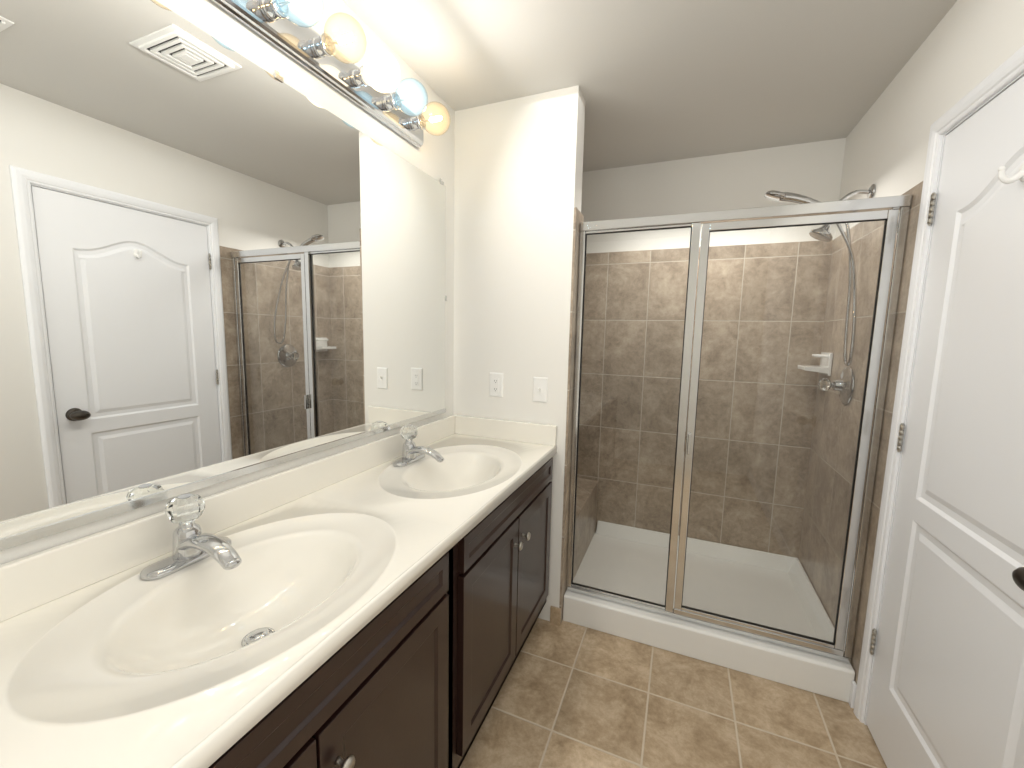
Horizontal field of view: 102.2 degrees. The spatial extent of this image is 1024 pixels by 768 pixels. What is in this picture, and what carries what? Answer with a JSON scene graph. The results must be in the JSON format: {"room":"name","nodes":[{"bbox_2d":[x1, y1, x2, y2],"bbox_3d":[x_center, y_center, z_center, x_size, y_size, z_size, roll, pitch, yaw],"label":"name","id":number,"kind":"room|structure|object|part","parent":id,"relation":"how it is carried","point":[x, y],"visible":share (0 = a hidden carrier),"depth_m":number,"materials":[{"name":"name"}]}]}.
{"room":"bathroom","nodes":[
{"label":"bathroom","id":0,"kind":"room"},
{"bbox_2d":[0,0,454,564],"bbox_3d":[-0.702,0.011,1.280,0.120,2.440,3.908,4,7,22],"label":"wall","id":1,"kind":"structure","parent":0,"point":[432,156],"depth_m":1.32,"materials":[{"name":"white paint"}]},
{"bbox_2d":[0,0,446,550],"bbox_3d":[-0.649,-0.310,1.174,0.010,1.082,1.748,4,7,22],"label":"mirror","id":2,"kind":"object","parent":1,"relation":"attached to","point":[220,262],"visible":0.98,"depth_m":0.93,"materials":[{"name":"clear glass"}]},
{"bbox_2d":[210,0,450,147],"bbox_3d":[-0.534,-0.963,1.106,0.192,0.116,1.227,4,7,22],"label":"vanity light","id":3,"kind":"object","parent":1,"relation":"attached to","point":[371,83],"visible":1,"depth_m":1.25,"materials":[{"name":"chrome"},{"name":"glass"}]},
{"bbox_2d":[453,85,584,620],"bbox_3d":[0.003,-0.065,2.047,0.595,2.440,0.130,4,7,22],"label":"wall","id":4,"kind":"structure","parent":0,"point":[518,168],"depth_m":1.92,"materials":[{"name":"white paint"}]},
{"bbox_2d":[489,372,502,396],"bbox_3d":[-0.078,0.004,2.012,0.073,0.118,0.009,4,7,22],"label":"outlet","id":5,"kind":"object","parent":4,"relation":"attached to","point":[496,385],"visible":1,"depth_m":2.01,"materials":[{"name":"white plastic"}]},
{"bbox_2d":[533,377,547,402],"bbox_3d":[0.128,0.028,1.921,0.072,0.117,0.024,4,7,22],"label":"toggle light switch","id":6,"kind":"object","parent":4,"relation":"attached to","point":[540,389],"visible":1,"depth_m":1.93,"materials":[{"name":"white plastic"}]},
{"bbox_2d":[550,606,560,625],"bbox_3d":[0.212,1.129,2.016,0.052,0.085,0.010,4,7,22],"label":"baseboard","id":7,"kind":"object","parent":4,"relation":"attached to","point":[555,615],"visible":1,"depth_m":2.01,"materials":[{"name":"beige tile"}]},
{"bbox_2d":[559,207,583,621],"bbox_3d":[0.280,0.197,1.967,0.010,1.950,0.140,4,7,22],"label":"tiled wall","id":8,"kind":"structure","parent":4,"relation":"attached to","point":[578,217],"depth_m":1.91,"materials":[{"name":"brown tile"}]},
{"bbox_2d":[343,0,956,171],"bbox_3d":[0.201,-1.188,0.773,2.016,0.100,3.908,4,7,22],"label":"ceiling","id":9,"kind":"structure","parent":0,"point":[661,80],"depth_m":1.56,"materials":[{"name":"white paint"}]},
{"bbox_2d":[460,618,886,767],"bbox_3d":[0.148,1.333,1.074,2.016,0.100,3.908,4,7,22],"label":"floor","id":10,"kind":"structure","parent":0,"point":[571,695],"depth_m":1.54,"materials":[{"name":"tile"}]},
{"bbox_2d":[0,415,556,767],"bbox_3d":[-0.393,0.733,1.228,0.578,1.032,1.834,4,7,22],"label":"bathroom vanity","id":11,"kind":"object","parent":10,"relation":"on","point":[379,603],"visible":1,"depth_m":0.88,"materials":[{"name":"white stone"}]},
{"bbox_2d":[139,493,241,580],"bbox_3d":[-0.660,0.322,0.890,0.191,0.146,0.176,4,7,22],"label":"faucet","id":12,"kind":"object","parent":11,"relation":"on","point":[194,552],"depth_m":0.89,"materials":[{"name":"silver metal"}]},
{"bbox_2d":[392,424,444,467],"bbox_3d":[-0.353,0.240,1.630,0.191,0.146,0.176,4,7,22],"label":"faucet","id":13,"kind":"object","parent":11,"relation":"on","point":[413,456],"depth_m":1.63,"materials":[{"name":"silver metal"}]},
{"bbox_2d":[563,520,854,702],"bbox_3d":[0.679,1.069,2.330,1.752,0.150,0.876,4,7,22],"label":"shower pan","id":14,"kind":"object","parent":10,"relation":"on","point":[817,674],"visible":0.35,"depth_m":2.02,"materials":[{"name":"white plastic"}]},
{"bbox_2d":[573,477,597,578],"bbox_3d":[0.166,0.849,2.580,0.586,0.354,0.762,4,7,22],"label":"shower bench","id":15,"kind":"object","parent":14,"relation":"on","point":[583,513],"depth_m":2.51,"materials":[{"name":"tile"}]},
{"bbox_2d":[566,195,911,662],"bbox_3d":[0.827,0.188,1.754,1.157,1.768,0.062,4,7,22],"label":"shower door","id":16,"kind":"structure","parent":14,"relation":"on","point":[892,212],"depth_m":1.69,"materials":[{"name":"clear glass"}]},
{"bbox_2d":[581,138,845,252],"bbox_3d":[0.897,-0.120,2.663,1.776,2.440,0.120,4,7,22],"label":"wall","id":17,"kind":"structure","parent":0,"point":[742,179],"depth_m":2.38,"materials":[{"name":"white paint"}]},
{"bbox_2d":[577,240,832,557],"bbox_3d":[0.867,0.140,2.634,1.776,1.930,0.010,4,7,22],"label":"tile","id":18,"kind":"structure","parent":17,"relation":"attached to","point":[727,388],"depth_m":2.49,"materials":[{"name":"brown tile"}]},
{"bbox_2d":[835,0,1023,237],"bbox_3d":[1.051,0.134,0.566,0.120,2.440,3.908,4,7,22],"label":"wall","id":19,"kind":"structure","parent":0,"point":[966,47],"depth_m":1.41,"materials":[{"name":"white paint"}]},
{"bbox_2d":[799,181,922,683],"bbox_3d":[1.509,0.243,1.882,0.010,1.930,0.902,4,7,22],"label":"tile","id":20,"kind":"structure","parent":19,"relation":"attached to","point":[915,192],"depth_m":1.84,"materials":[{"name":"brown tile"}]},
{"bbox_2d":[797,352,832,375],"bbox_3d":[1.579,-0.108,2.160,0.112,0.115,0.150,4,7,22],"label":"soap dish","id":21,"kind":"object","parent":20,"relation":"attached to","point":[818,367],"depth_m":2.10,"materials":[{"name":"white ceramic"}]},
{"bbox_2d":[764,184,875,365],"bbox_3d":[1.330,-0.481,1.844,0.402,0.783,0.182,4,7,22],"label":"shower head","id":22,"kind":"object","parent":20,"relation":"attached to","point":[772,195],"visible":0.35,"depth_m":1.81},
{"bbox_2d":[818,366,854,404],"bbox_3d":[1.463,0.004,1.889,0.108,0.176,0.176,4,7,22],"label":"shower valve","id":23,"kind":"object","parent":20,"relation":"attached to","point":[843,384],"depth_m":1.86,"materials":[{"name":"silver metal"}]},
{"bbox_2d":[849,681,856,708],"bbox_3d":[1.312,1.195,1.592,0.012,0.100,0.022,4,7,22],"label":"baseboard","id":24,"kind":"structure","parent":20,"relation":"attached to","point":[852,693],"depth_m":1.58,"materials":[{"name":"white paint"}]},
{"bbox_2d":[853,45,1023,724],"bbox_3d":[1.166,0.250,1.048,0.151,2.100,0.892,4,7,22],"label":"door","id":25,"kind":"structure","parent":19,"relation":"in","point":[1005,75],"depth_m":1.37,"materials":[{"name":"white paint"}]},
{"bbox_3d":[1.315,0.185,1.401,0.013,1.592,0.022,4,7,22],"label":"door hinges","id":26,"kind":"part","parent":25,"relation":"part of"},
{"bbox_2d":[866,76,1023,767],"bbox_3d":[1.190,0.278,1.041,0.035,2.023,0.762,4,7,22],"label":"door leaf","id":27,"kind":"structure","parent":25,"relation":"attached to","point":[947,687],"depth_m":1.10,"materials":[{"name":"white paint"}]},
{"bbox_2d":[997,161,1023,183],"bbox_3d":[1.169,-0.495,0.965,0.055,0.052,0.033,4,7,22],"label":"hook","id":28,"kind":"object","parent":27,"relation":"attached to","point":[1005,179],"visible":0.98,"depth_m":0.96,"materials":[{"name":"white plastic"}]},
{"bbox_3d":[1.011,0.379,0.779,0.084,0.066,0.077,4,7,22],"label":"knob","id":29,"kind":"part","parent":25,"relation":"part of","materials":[{"name":"grey metal"}]}
]}

